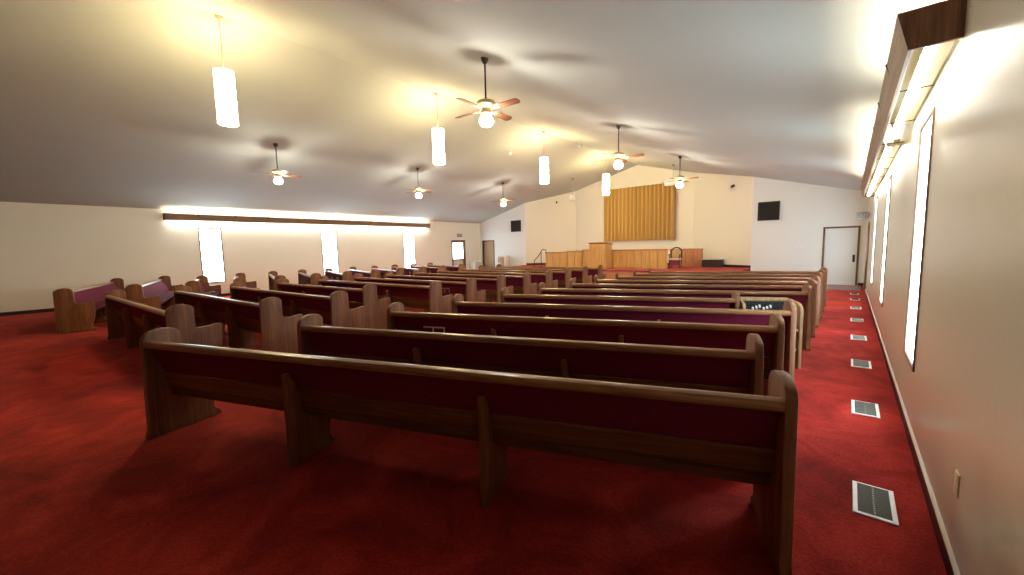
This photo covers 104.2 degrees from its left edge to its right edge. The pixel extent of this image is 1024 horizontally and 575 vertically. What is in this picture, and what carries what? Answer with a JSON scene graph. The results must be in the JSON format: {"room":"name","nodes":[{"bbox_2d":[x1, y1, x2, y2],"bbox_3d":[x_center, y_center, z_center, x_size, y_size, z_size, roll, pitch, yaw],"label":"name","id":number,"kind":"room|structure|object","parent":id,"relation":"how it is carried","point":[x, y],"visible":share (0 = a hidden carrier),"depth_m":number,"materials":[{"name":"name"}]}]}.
{"room":"house of worship","nodes":[
{"label":"house of worship","id":0,"kind":"room"},
{"bbox_2d":[0,202,480,312],"bbox_3d":[-8.829,-1.680,18.275,0.150,3.350,21.100,4,7,40],"label":"wall","id":1,"kind":"structure","parent":0,"point":[45,249],"depth_m":14.00,"materials":[{"name":"white paint"}]},
{"bbox_2d":[0,293,229,315],"bbox_3d":[-8.778,-0.053,18.327,0.014,0.100,20.950,4,7,40],"label":"baseboard","id":2,"kind":"structure","parent":1,"relation":"attached to","point":[224,294],"depth_m":11.80,"materials":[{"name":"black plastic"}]},
{"bbox_2d":[198,228,225,282],"bbox_3d":[-11.446,-1.217,15.178,0.152,2.064,0.724,4,7,40],"label":"window","id":3,"kind":"structure","parent":1,"relation":"in","point":[210,239],"depth_m":15.15,"materials":[{"name":"white glass"}]},
{"bbox_2d":[163,213,429,227],"bbox_3d":[-8.442,-3.002,18.290,0.298,0.240,11.541,4,7,40],"label":"light","id":4,"kind":"object","parent":1,"relation":"attached to","point":[166,216],"visible":1,"depth_m":16.66,"materials":[{"name":"beige"}]},
{"bbox_2d":[321,230,338,274],"bbox_3d":[-8.532,-1.625,18.616,0.152,2.064,0.734,4,7,40],"label":"window","id":5,"kind":"structure","parent":1,"relation":"in","point":[328,237],"depth_m":18.57,"materials":[{"name":"white glass"}]},
{"bbox_2d":[403,232,415,267],"bbox_3d":[-5.692,-2.023,21.966,0.152,2.064,0.734,4,7,40],"label":"window","id":6,"kind":"structure","parent":1,"relation":"in","point":[408,237],"depth_m":21.91,"materials":[{"name":"white glass"}]},
{"bbox_2d":[451,240,465,268],"bbox_3d":[-3.343,-1.853,24.767,0.160,2.160,1.120,4,7,40],"label":"door","id":7,"kind":"structure","parent":1,"relation":"in","point":[458,246],"depth_m":24.75,"materials":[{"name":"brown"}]},
{"bbox_2d":[0,0,944,222],"bbox_3d":[-1.043,-4.186,12.497,19.550,2.786,23.200,4,7,40],"label":"ceiling","id":8,"kind":"structure","parent":0,"point":[111,103],"depth_m":8.12,"materials":[{"name":"grey paint"}]},
{"bbox_2d":[213,14,238,126],"bbox_3d":[-5.097,-3.830,7.038,0.304,1.830,0.304,4,7,40],"label":"pendant lamp","id":9,"kind":"object","parent":8,"relation":"hanging from","point":[224,80],"visible":1,"depth_m":6.97,"materials":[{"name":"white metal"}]},
{"bbox_2d":[252,143,301,183],"bbox_3d":[-6.754,-3.556,11.450,0.989,1.143,0.989,-2,6,-5],"label":"ceiling fan","id":10,"kind":"object","parent":8,"relation":"hanging from","point":[277,172],"visible":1,"depth_m":11.41,"materials":[{"name":"brown metal"}]},
{"bbox_2d":[406,168,431,197],"bbox_3d":[-3.589,-4.000,15.230,0.989,1.135,0.989,-2,6,-11],"label":"ceiling fan","id":11,"kind":"object","parent":8,"relation":"hanging from","point":[418,190],"visible":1,"depth_m":15.18,"materials":[{"name":"brown metal"}]},
{"bbox_2d":[432,93,444,164],"bbox_3d":[-1.993,-4.265,10.700,0.304,1.830,0.304,4,7,40],"label":"pendant lamp","id":12,"kind":"object","parent":8,"relation":"hanging from","point":[437,133],"visible":1,"depth_m":10.63,"materials":[{"name":"white glass"}]},
{"bbox_2d":[455,57,519,126],"bbox_3d":[-0.429,-3.172,6.463,0.989,1.088,0.989,-2,6,-9],"label":"ceiling fan","id":13,"kind":"object","parent":8,"relation":"hanging from","point":[485,105],"visible":0.99,"depth_m":6.41,"materials":[{"name":"brown metal"}]},
{"bbox_2d":[492,182,514,205],"bbox_3d":[-0.427,-4.443,18.960,0.989,1.135,0.989,-3,6,-15],"label":"ceiling fan","id":14,"kind":"object","parent":8,"relation":"hanging from","point":[503,200],"visible":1,"depth_m":18.91,"materials":[{"name":"brown metal"}]},
{"bbox_2d":[540,131,548,183],"bbox_3d":[1.163,-4.707,14.422,0.304,1.830,0.304,4,7,40],"label":"pendant lamp","id":15,"kind":"object","parent":8,"relation":"hanging from","point":[544,173],"visible":1,"depth_m":14.35,"materials":[{"name":"white glass"}]},
{"bbox_2d":[570,178,575,199],"bbox_3d":[3.148,-5.109,20.677,0.260,1.101,0.246,4,7,40],"label":"stage light","id":16,"kind":"object","parent":8,"relation":"hanging from","point":[572,197],"visible":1,"depth_m":20.63,"materials":[{"name":"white metal"}]},
{"bbox_2d":[603,153,608,194],"bbox_3d":[4.267,-5.141,18.084,0.304,1.830,0.304,4,7,40],"label":"pendant lamp","id":17,"kind":"object","parent":8,"relation":"hanging from","point":[605,176],"visible":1,"depth_m":18.00,"materials":[{"name":"white glass"}]},
{"bbox_2d":[594,125,644,168],"bbox_3d":[2.753,-3.633,10.293,0.989,1.102,0.989,-3,6,-13],"label":"ceiling fan","id":18,"kind":"object","parent":8,"relation":"hanging from","point":[618,155],"visible":0.99,"depth_m":10.24,"materials":[{"name":"brown metal"}]},
{"bbox_2d":[664,165,676,185],"bbox_3d":[6.999,-4.891,17.308,0.680,0.885,0.246,4,7,40],"label":"stage light","id":19,"kind":"object","parent":8,"relation":"hanging from","point":[673,182],"visible":0.77,"depth_m":17.30,"materials":[{"name":"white metal"}]},
{"bbox_2d":[662,156,698,187],"bbox_3d":[5.920,-4.079,14.044,0.989,1.104,0.989,-1,6,3],"label":"ceiling fan","id":20,"kind":"object","parent":8,"relation":"hanging from","point":[679,178],"visible":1,"depth_m":13.99,"materials":[{"name":"brown metal"}]},
{"bbox_2d":[0,283,946,574],"bbox_3d":[-0.875,0.398,13.031,19.550,0.100,23.600,4,7,40],"label":"floor","id":21,"kind":"structure","parent":0,"point":[84,490],"depth_m":2.65,"materials":[{"name":"red carpet"}]},
{"bbox_2d":[53,278,124,333],"bbox_3d":[-10.738,0.336,10.479,0.639,0.970,4.450,-5,7,-34],"label":"pew","id":22,"kind":"object","parent":21,"relation":"on","point":[76,310],"visible":0.64,"depth_m":8.74,"materials":[{"name":"brown wood"}]},
{"bbox_2d":[125,276,182,309],"bbox_3d":[-10.001,0.238,11.303,0.639,0.970,4.450,-5,7,-34],"label":"pew","id":23,"kind":"object","parent":21,"relation":"on","point":[159,293],"visible":0.7,"depth_m":10.71,"materials":[{"name":"brown wood"}]},
{"bbox_2d":[104,290,222,348],"bbox_3d":[-6.053,0.604,6.740,4.380,0.970,0.639,3,7,37],"label":"pew","id":24,"kind":"object","parent":21,"relation":"on","point":[126,318],"visible":0.69,"depth_m":6.09,"materials":[{"name":"brown wood"}]},
{"bbox_2d":[185,275,220,296],"bbox_3d":[-8.842,0.194,11.479,0.639,0.970,2.950,-5,7,-34],"label":"pew","id":25,"kind":"object","parent":21,"relation":"on","point":[201,285],"visible":0.45,"depth_m":12.10,"materials":[{"name":"brown wood"}]},
{"bbox_2d":[174,285,302,353],"bbox_3d":[-5.250,0.521,7.394,4.420,0.970,0.639,3,7,37],"label":"pew","id":26,"kind":"object","parent":21,"relation":"on","point":[243,319],"visible":0.81,"depth_m":6.55,"materials":[{"name":"brown wood"}]},
{"bbox_2d":[233,273,259,288],"bbox_3d":[-8.346,0.080,12.510,0.639,0.970,3.550,-5,7,-34],"label":"pew","id":27,"kind":"object","parent":21,"relation":"on","point":[239,277],"visible":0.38,"depth_m":13.80,"materials":[{"name":"brown wood"}]},
{"bbox_2d":[268,271,285,290],"bbox_3d":[-7.683,-0.013,13.292,0.639,0.970,3.550,-5,7,-34],"label":"pew","id":28,"kind":"object","parent":21,"relation":"on","point":[273,276],"visible":0.34,"depth_m":13.63,"materials":[{"name":"brown wood"}]},
{"bbox_2d":[230,282,364,327],"bbox_3d":[-4.586,0.429,8.162,4.520,0.970,0.639,3,7,37],"label":"pew","id":29,"kind":"object","parent":21,"relation":"on","point":[334,309],"visible":0.55,"depth_m":7.10,"materials":[{"name":"brown wood"}]},
{"bbox_2d":[298,269,320,284],"bbox_3d":[-7.020,-0.106,14.075,0.639,0.970,3.550,-5,7,-34],"label":"pew","id":30,"kind":"object","parent":21,"relation":"on","point":[303,277],"visible":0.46,"depth_m":13.67,"materials":[{"name":"brown wood"}]},
{"bbox_2d":[276,278,390,328],"bbox_3d":[-4.258,0.319,9.198,3.880,0.970,0.639,3,7,37],"label":"pew","id":31,"kind":"object","parent":21,"relation":"on","point":[375,309],"visible":0.55,"depth_m":8.14,"materials":[{"name":"brown wood"}]},
{"bbox_2d":[325,268,352,280],"bbox_3d":[-6.356,-0.199,14.857,0.639,0.970,3.550,-5,7,-34],"label":"pew","id":32,"kind":"object","parent":21,"relation":"on","point":[347,275],"visible":0.39,"depth_m":14.20,"materials":[{"name":"brown wood"}]},
{"bbox_2d":[349,267,379,279],"bbox_3d":[-5.693,-0.291,15.640,0.639,0.970,3.550,-5,7,-34],"label":"pew","id":33,"kind":"object","parent":21,"relation":"on","point":[375,273],"visible":0.34,"depth_m":14.71,"materials":[{"name":"brown wood"}]},
{"bbox_2d":[317,276,452,313],"bbox_3d":[-3.301,0.243,9.739,4.600,0.970,0.639,3,7,37],"label":"pew","id":34,"kind":"object","parent":21,"relation":"on","point":[430,297],"visible":0.52,"depth_m":8.68,"materials":[{"name":"brown wood"}]},
{"bbox_2d":[371,266,403,277],"bbox_3d":[-5.030,-0.384,16.422,0.639,0.970,3.550,-5,7,-34],"label":"pew","id":35,"kind":"object","parent":21,"relation":"on","point":[399,271],"visible":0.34,"depth_m":15.93,"materials":[{"name":"brown wood"}]},
{"bbox_2d":[391,264,426,275],"bbox_3d":[-4.367,-0.477,17.205,0.639,0.970,3.550,-5,7,-34],"label":"pew","id":36,"kind":"object","parent":21,"relation":"on","point":[407,271],"visible":0.25,"depth_m":16.61,"materials":[{"name":"brown wood"}]},
{"bbox_2d":[353,273,485,312],"bbox_3d":[-2.631,0.152,10.506,4.570,0.970,0.639,3,7,37],"label":"pew","id":37,"kind":"object","parent":21,"relation":"on","point":[468,289],"visible":0.29,"depth_m":9.35,"materials":[{"name":"brown wood"}]},
{"bbox_2d":[410,263,446,272],"bbox_3d":[-3.703,-0.570,17.987,0.639,0.970,3.550,-5,7,-34],"label":"pew","id":38,"kind":"object","parent":21,"relation":"on","point":[428,269],"visible":0.22,"depth_m":17.32,"materials":[{"name":"brown wood"}]},
{"bbox_2d":[427,263,464,270],"bbox_3d":[-3.040,-0.663,18.770,0.639,0.970,3.550,-5,7,-34],"label":"pew","id":39,"kind":"object","parent":21,"relation":"on","point":[449,268],"visible":0.2,"depth_m":17.95,"materials":[{"name":"brown wood"}]},
{"bbox_2d":[385,271,512,302],"bbox_3d":[-1.953,0.061,11.268,4.520,0.970,0.639,3,7,37],"label":"pew","id":40,"kind":"object","parent":21,"relation":"on","point":[493,287],"visible":0.26,"depth_m":10.10,"materials":[{"name":"brown wood"}]},
{"bbox_2d":[139,327,797,574],"bbox_3d":[-0.861,0.864,2.961,4.865,0.970,0.639,1,6,20],"label":"pew","id":41,"kind":"object","parent":21,"relation":"on","point":[745,438],"visible":1,"depth_m":2.47,"materials":[{"name":"brown wood"}]},
{"bbox_2d":[413,270,536,301],"bbox_3d":[-1.295,-0.032,12.044,4.520,0.970,0.639,3,7,37],"label":"pew","id":42,"kind":"object","parent":21,"relation":"on","point":[521,284],"visible":0.32,"depth_m":10.83,"materials":[{"name":"brown wood"}]},
{"bbox_2d":[470,262,481,269],"bbox_3d":[-2.289,-1.258,25.550,0.511,0.775,0.700,4,7,40],"label":"base cabinet","id":43,"kind":"object","parent":21,"relation":"on","point":[473,265],"visible":0.52,"depth_m":25.31,"materials":[{"name":"grey paint"}]},
{"bbox_2d":[437,268,557,290],"bbox_3d":[-0.637,-0.124,12.820,4.520,0.970,0.639,3,7,37],"label":"pew","id":44,"kind":"object","parent":21,"relation":"on","point":[547,278],"visible":0.23,"depth_m":11.63,"materials":[{"name":"brown wood"}]},
{"bbox_2d":[498,255,508,265],"bbox_3d":[-0.506,-1.376,24.388,0.548,1.160,0.448,4,7,40],"label":"stand","id":45,"kind":"object","parent":21,"relation":"on","point":[503,260],"visible":0.59,"depth_m":24.31,"materials":[{"name":"beige"}]},
{"bbox_2d":[459,266,575,287],"bbox_3d":[0.021,-0.216,13.597,4.520,0.970,0.639,3,7,37],"label":"pew","id":46,"kind":"object","parent":21,"relation":"on","point":[563,277],"visible":0.29,"depth_m":12.36,"materials":[{"name":"brown wood"}]},
{"bbox_2d":[297,314,763,394],"bbox_3d":[-0.150,0.776,3.684,4.150,0.970,0.639,1,6,20],"label":"pew","id":47,"kind":"object","parent":21,"relation":"on","point":[698,368],"visible":0.54,"depth_m":3.26,"materials":[{"name":"brown wood"}]},
{"bbox_2d":[479,265,591,283],"bbox_3d":[0.679,-0.308,14.373,4.520,0.970,0.639,3,7,37],"label":"pew","id":48,"kind":"object","parent":21,"relation":"on","point":[581,275],"visible":0.3,"depth_m":13.11,"materials":[{"name":"brown wood"}]},
{"bbox_2d":[496,264,605,282],"bbox_3d":[1.337,-0.400,15.150,4.520,0.970,0.639,3,7,37],"label":"pew","id":49,"kind":"object","parent":21,"relation":"on","point":[598,271],"visible":0.26,"depth_m":13.91,"materials":[{"name":"brown wood"}]},
{"bbox_2d":[387,302,784,395],"bbox_3d":[0.526,0.682,4.475,4.160,0.970,0.639,1,6,20],"label":"pew","id":50,"kind":"object","parent":21,"relation":"on","point":[703,335],"visible":0.47,"depth_m":4.05,"materials":[{"name":"brown wood"}]},
{"bbox_2d":[500,287,739,308],"bbox_3d":[1.526,0.490,6.182,3.430,0.970,0.639,1,6,20],"label":"pew","id":51,"kind":"object","parent":21,"relation":"on","point":[505,297],"visible":0.17,"depth_m":5.85,"materials":[{"name":"brown wood"}]},
{"bbox_2d":[492,265,749,279],"bbox_3d":[4.910,-0.731,19.599,11.650,0.586,4.765,4,7,40],"label":"platform","id":52,"kind":"object","parent":21,"relation":"on","point":[610,273],"visible":0.05,"depth_m":16.74,"materials":[{"name":"red carpet"}]},
{"bbox_2d":[534,249,546,266],"bbox_3d":[1.413,-1.449,19.954,0.798,0.939,0.040,4,7,40],"label":"handrail","id":53,"kind":"object","parent":52,"relation":"on","point":[542,249],"visible":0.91,"depth_m":19.93,"materials":[{"name":"brown metal"}]},
{"bbox_2d":[545,252,567,266],"bbox_3d":[2.205,-1.360,19.688,1.290,0.780,0.160,4,7,40],"label":"screen","id":54,"kind":"object","parent":52,"relation":"on","point":[553,259],"visible":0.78,"depth_m":19.60,"materials":[{"name":"brown wood"}]},
{"bbox_2d":[567,251,582,267],"bbox_3d":[3.020,-1.337,19.026,0.830,0.830,0.160,4,7,40],"label":"screen","id":55,"kind":"object","parent":52,"relation":"on","point":[575,258],"visible":0.91,"depth_m":18.94,"materials":[{"name":"brown wood"}]},
{"bbox_2d":[583,249,588,267],"bbox_3d":[3.530,-1.334,18.621,0.490,0.880,0.160,4,7,40],"label":"screen","id":56,"kind":"object","parent":52,"relation":"on","point":[585,252],"visible":0.51,"depth_m":18.60,"materials":[{"name":"brown wood"}]},
{"bbox_2d":[589,242,612,268],"bbox_3d":[4.031,-1.457,18.135,0.900,1.199,0.670,4,7,40],"label":"pulpit","id":57,"kind":"object","parent":52,"relation":"on","point":[600,253],"visible":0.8,"depth_m":17.89,"materials":[{"name":"brown wood"}]},
{"bbox_2d":[526,263,750,267],"bbox_3d":[5.869,-1.202,20.707,11.650,0.100,1.762,4,7,40],"label":"platform","id":58,"kind":"object","parent":52,"relation":"on","point":[725,265],"visible":0.24,"depth_m":17.29,"materials":[{"name":"red carpet"}]},
{"bbox_2d":[612,249,667,268],"bbox_3d":[5.528,-1.243,17.412,2.510,0.850,0.160,4,7,40],"label":"rail","id":59,"kind":"object","parent":52,"relation":"on","point":[627,258],"visible":1,"depth_m":17.30,"materials":[{"name":"brown wood"}]},
{"bbox_2d":[668,247,681,267],"bbox_3d":[7.133,-1.310,17.391,0.504,0.917,0.469,3,7,34],"label":"chair","id":60,"kind":"object","parent":52,"relation":"on","point":[676,252],"visible":0.98,"depth_m":17.40,"materials":[{"name":"beige fabric"}]},
{"bbox_2d":[669,248,703,266],"bbox_3d":[8.025,-1.379,18.372,1.460,0.820,0.160,4,7,40],"label":"rail","id":61,"kind":"object","parent":52,"relation":"on","point":[690,257],"visible":0.84,"depth_m":18.16,"materials":[{"name":"brown wood"}]},
{"bbox_2d":[702,258,724,266],"bbox_3d":[8.812,-1.083,17.464,0.850,0.375,0.360,4,7,40],"label":"bench","id":62,"kind":"object","parent":52,"relation":"on","point":[706,262],"visible":0.95,"depth_m":17.33,"materials":[{"name":"black wood"}]},
{"bbox_2d":[451,294,796,380],"bbox_3d":[1.198,0.588,5.267,4.160,0.970,0.639,1,6,20],"label":"pew","id":63,"kind":"object","parent":21,"relation":"on","point":[789,312],"visible":0.29,"depth_m":4.83,"materials":[{"name":"brown wood"}]},
{"bbox_2d":[538,282,812,350],"bbox_3d":[2.551,0.400,6.848,4.180,0.970,0.639,1,6,20],"label":"pew","id":64,"kind":"object","parent":21,"relation":"on","point":[805,296],"visible":0.25,"depth_m":6.36,"materials":[{"name":"brown wood"}]},
{"bbox_2d":[569,278,816,337],"bbox_3d":[3.223,0.306,7.641,4.180,0.970,0.639,1,6,20],"label":"pew","id":65,"kind":"object","parent":21,"relation":"on","point":[811,282],"visible":0.27,"depth_m":7.20,"materials":[{"name":"brown wood"}]},
{"bbox_2d":[594,275,820,326],"bbox_3d":[3.894,0.212,8.433,4.180,0.970,0.639,1,6,20],"label":"pew","id":66,"kind":"object","parent":21,"relation":"on","point":[816,278],"visible":0.16,"depth_m":7.99,"materials":[{"name":"brown wood"}]},
{"bbox_2d":[615,272,822,318],"bbox_3d":[4.566,0.118,9.226,4.180,0.970,0.639,1,6,20],"label":"pew","id":67,"kind":"object","parent":21,"relation":"on","point":[820,274],"visible":0.2,"depth_m":8.87,"materials":[{"name":"brown wood"}]},
{"bbox_2d":[633,269,825,311],"bbox_3d":[5.237,0.024,10.018,4.180,0.970,0.639,1,6,20],"label":"pew","id":68,"kind":"object","parent":21,"relation":"on","point":[820,270],"visible":0.22,"depth_m":9.53,"materials":[{"name":"brown wood"}]},
{"bbox_2d":[648,267,827,305],"bbox_3d":[5.909,-0.070,10.810,4.180,0.970,0.639,1,6,20],"label":"pew","id":69,"kind":"object","parent":21,"relation":"on","point":[824,268],"visible":0.09,"depth_m":10.44,"materials":[{"name":"brown wood"}]},
{"bbox_2d":[740,297,803,368],"bbox_3d":[3.442,0.585,5.396,0.670,0.850,0.560,1,6,20],"label":"desk","id":70,"kind":"object","parent":21,"relation":"on","point":[800,312],"visible":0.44,"depth_m":5.11,"materials":[{"name":"brown wood"}]},
{"bbox_2d":[744,301,783,309],"bbox_3d":[3.414,0.356,5.308,0.570,0.300,0.313,1,6,20],"label":"mixer","id":71,"kind":"object","parent":70,"relation":"on","point":[749,304],"visible":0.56,"depth_m":5.37,"materials":[{"name":"black"}]},
{"bbox_2d":[827,284,860,290],"bbox_3d":[11.254,-0.016,13.889,1.360,0.012,1.800,4,7,40],"label":"door mat","id":72,"kind":"object","parent":21,"relation":"on","point":[831,287],"visible":0.58,"depth_m":13.64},
{"bbox_2d":[850,318,863,321],"bbox_3d":[7.007,0.657,8.091,0.200,0.012,0.400,4,7,40],"label":"floor vent","id":73,"kind":"object","parent":21,"relation":"in","point":[851,319],"visible":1,"depth_m":8.06,"materials":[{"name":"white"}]},
{"bbox_2d":[851,335,866,340],"bbox_3d":[5.758,0.833,6.617,0.200,0.012,0.400,4,7,40],"label":"floor vent","id":74,"kind":"object","parent":21,"relation":"in","point":[853,337],"visible":1,"depth_m":6.60,"materials":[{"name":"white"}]},
{"bbox_2d":[851,359,871,368],"bbox_3d":[4.573,0.999,5.219,0.200,0.012,0.400,4,7,40],"label":"floor vent","id":75,"kind":"object","parent":21,"relation":"in","point":[854,362],"visible":1,"depth_m":5.19,"materials":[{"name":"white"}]},
{"bbox_2d":[851,400,879,418],"bbox_3d":[3.395,1.164,3.829,0.200,0.012,0.400,4,7,40],"label":"floor vent","id":76,"kind":"object","parent":21,"relation":"in","point":[868,409],"visible":1,"depth_m":3.80,"materials":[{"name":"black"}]},
{"bbox_2d":[852,480,898,525],"bbox_3d":[2.242,1.325,2.469,0.200,0.012,0.400,4,7,40],"label":"floor vent","id":77,"kind":"object","parent":21,"relation":"in","point":[877,503],"visible":1,"depth_m":2.45,"materials":[{"name":"white metal"}]},
{"bbox_2d":[480,203,525,267],"bbox_3d":[-0.641,-2.995,24.966,3.950,4.273,0.150,4,7,40],"label":"wall","id":78,"kind":"structure","parent":0,"point":[497,228],"depth_m":24.54,"materials":[{"name":"white paint"}]},
{"bbox_2d":[482,240,494,267],"bbox_3d":[-1.472,-1.980,25.779,1.070,2.130,0.170,4,7,40],"label":"door","id":79,"kind":"structure","parent":78,"relation":"in","point":[488,256],"depth_m":25.81,"materials":[{"name":"brown wood"}]},
{"bbox_2d":[511,220,520,231],"bbox_3d":[0.257,-3.697,23.983,0.719,0.668,0.060,4,7,40],"label":"wall speaker","id":80,"kind":"object","parent":78,"relation":"attached to","point":[515,225],"visible":1,"depth_m":23.95,"materials":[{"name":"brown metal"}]},
{"bbox_2d":[525,191,575,262],"bbox_3d":[2.301,-3.229,23.578,2.970,4.882,0.150,-1,6,4],"label":"wall","id":81,"kind":"structure","parent":0,"point":[550,225],"depth_m":23.47,"materials":[{"name":"white paint"}]},
{"bbox_2d":[576,165,694,262],"bbox_3d":[6.311,-3.564,21.309,6.730,5.820,0.150,4,7,40],"label":"wall","id":82,"kind":"structure","parent":0,"point":[589,199],"depth_m":20.96,"materials":[{"name":"white paint"}]},
{"bbox_2d":[604,183,675,241],"bbox_3d":[6.562,-3.862,20.769,3.900,2.810,0.295,4,7,40],"label":"stage curtain","id":83,"kind":"object","parent":82,"relation":"attached to","point":[646,212],"visible":0.91,"depth_m":20.66,"materials":[{"name":"gold fabric"}]},
{"bbox_2d":[693,173,753,265],"bbox_3d":[9.317,-2.878,17.676,0.150,5.041,3.234,-3,6,-17],"label":"wall","id":84,"kind":"structure","parent":0,"point":[722,213],"depth_m":17.44,"materials":[{"name":"white paint"}]},
{"bbox_2d":[750,177,868,283],"bbox_3d":[11.174,-2.280,15.037,3.650,4.293,0.150,4,7,40],"label":"wall","id":85,"kind":"structure","parent":0,"point":[805,209],"depth_m":15.13,"materials":[{"name":"white paint"}]},
{"bbox_2d":[757,201,779,220],"bbox_3d":[10.123,-3.013,15.702,0.734,0.730,0.060,4,7,40],"label":"wall speaker","id":86,"kind":"object","parent":85,"relation":"attached to","point":[770,210],"visible":1,"depth_m":15.68,"materials":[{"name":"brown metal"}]},
{"bbox_2d":[821,226,860,284],"bbox_3d":[11.934,-1.151,14.491,1.040,2.120,0.205,4,7,40],"label":"door","id":87,"kind":"structure","parent":85,"relation":"in","point":[841,244],"depth_m":14.45,"materials":[{"name":"white paint"}]},
{"bbox_2d":[864,0,1023,574],"bbox_3d":[5.777,-0.784,6.001,0.150,3.350,21.100,4,7,40],"label":"wall","id":88,"kind":"structure","parent":0,"point":[963,399],"depth_m":1.91,"materials":[{"name":"beige paint"}]},
{"bbox_2d":[856,212,869,218],"bbox_3d":[11.148,-2.297,12.655,0.330,0.200,0.080,4,7,40],"label":"exit sign","id":89,"kind":"object","parent":88,"relation":"attached to","point":[859,215],"visible":1,"depth_m":12.64,"materials":[{"name":"grey plastic"}]},
{"bbox_2d":[864,222,869,289],"bbox_3d":[11.240,-0.958,12.512,0.160,2.160,1.120,4,7,40],"label":"door","id":90,"kind":"structure","parent":88,"relation":"in","point":[869,222],"depth_m":12.55,"materials":[{"name":"white"}]},
{"bbox_2d":[870,196,877,285],"bbox_3d":[8.627,-1.090,9.387,0.152,2.064,0.734,4,7,40],"label":"window","id":91,"kind":"structure","parent":88,"relation":"in","point":[876,204],"depth_m":9.61,"materials":[{"name":"white glass"}]},
{"bbox_2d":[879,174,891,306],"bbox_3d":[6.148,-0.743,6.462,0.152,2.064,0.734,4,7,40],"label":"window","id":92,"kind":"structure","parent":88,"relation":"in","point":[888,193],"depth_m":6.67,"materials":[{"name":"white glass"}]},
{"bbox_2d":[863,283,953,574],"bbox_3d":[5.703,0.836,6.158,0.014,0.100,20.950,4,7,40],"label":"baseboard","id":93,"kind":"structure","parent":88,"relation":"attached to","point":[944,554],"depth_m":2.62,"materials":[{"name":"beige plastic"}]},
{"bbox_2d":[865,289,960,574],"bbox_3d":[4.899,0.888,5.207,0.016,0.020,18.460,4,7,40],"label":"trim","id":94,"kind":"structure","parent":88,"relation":"attached to","point":[952,559],"depth_m":2.50,"materials":[{"name":"beige wood"}]},
{"bbox_2d":[861,0,966,196],"bbox_3d":[6.029,-2.066,6.556,0.298,0.240,11.001,4,7,40],"label":"light","id":95,"kind":"object","parent":88,"relation":"attached to","point":[935,28],"visible":1,"depth_m":2.83,"materials":[{"name":"beige"}]},
{"bbox_2d":[906,89,919,97],"bbox_3d":[3.298,-1.602,3.275,0.075,0.060,0.012,4,7,40],"label":"light fixture","id":96,"kind":"object","parent":95,"relation":"attached to","point":[915,94],"depth_m":3.26,"materials":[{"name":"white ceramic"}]},
{"bbox_2d":[903,106,935,371],"bbox_3d":[3.507,-0.373,3.347,0.152,2.064,0.734,4,7,40],"label":"window","id":97,"kind":"structure","parent":88,"relation":"in","point":[927,128],"depth_m":3.46,"materials":[{"name":"white glass"}]},
{"bbox_2d":[953,469,959,498],"bbox_3d":[2.125,0.938,1.904,0.009,0.116,0.072,4,7,40],"label":"wall outlet","id":98,"kind":"object","parent":88,"relation":"attached to","point":[957,475],"visible":1,"depth_m":1.89,"materials":[{"name":"beige plastic"}]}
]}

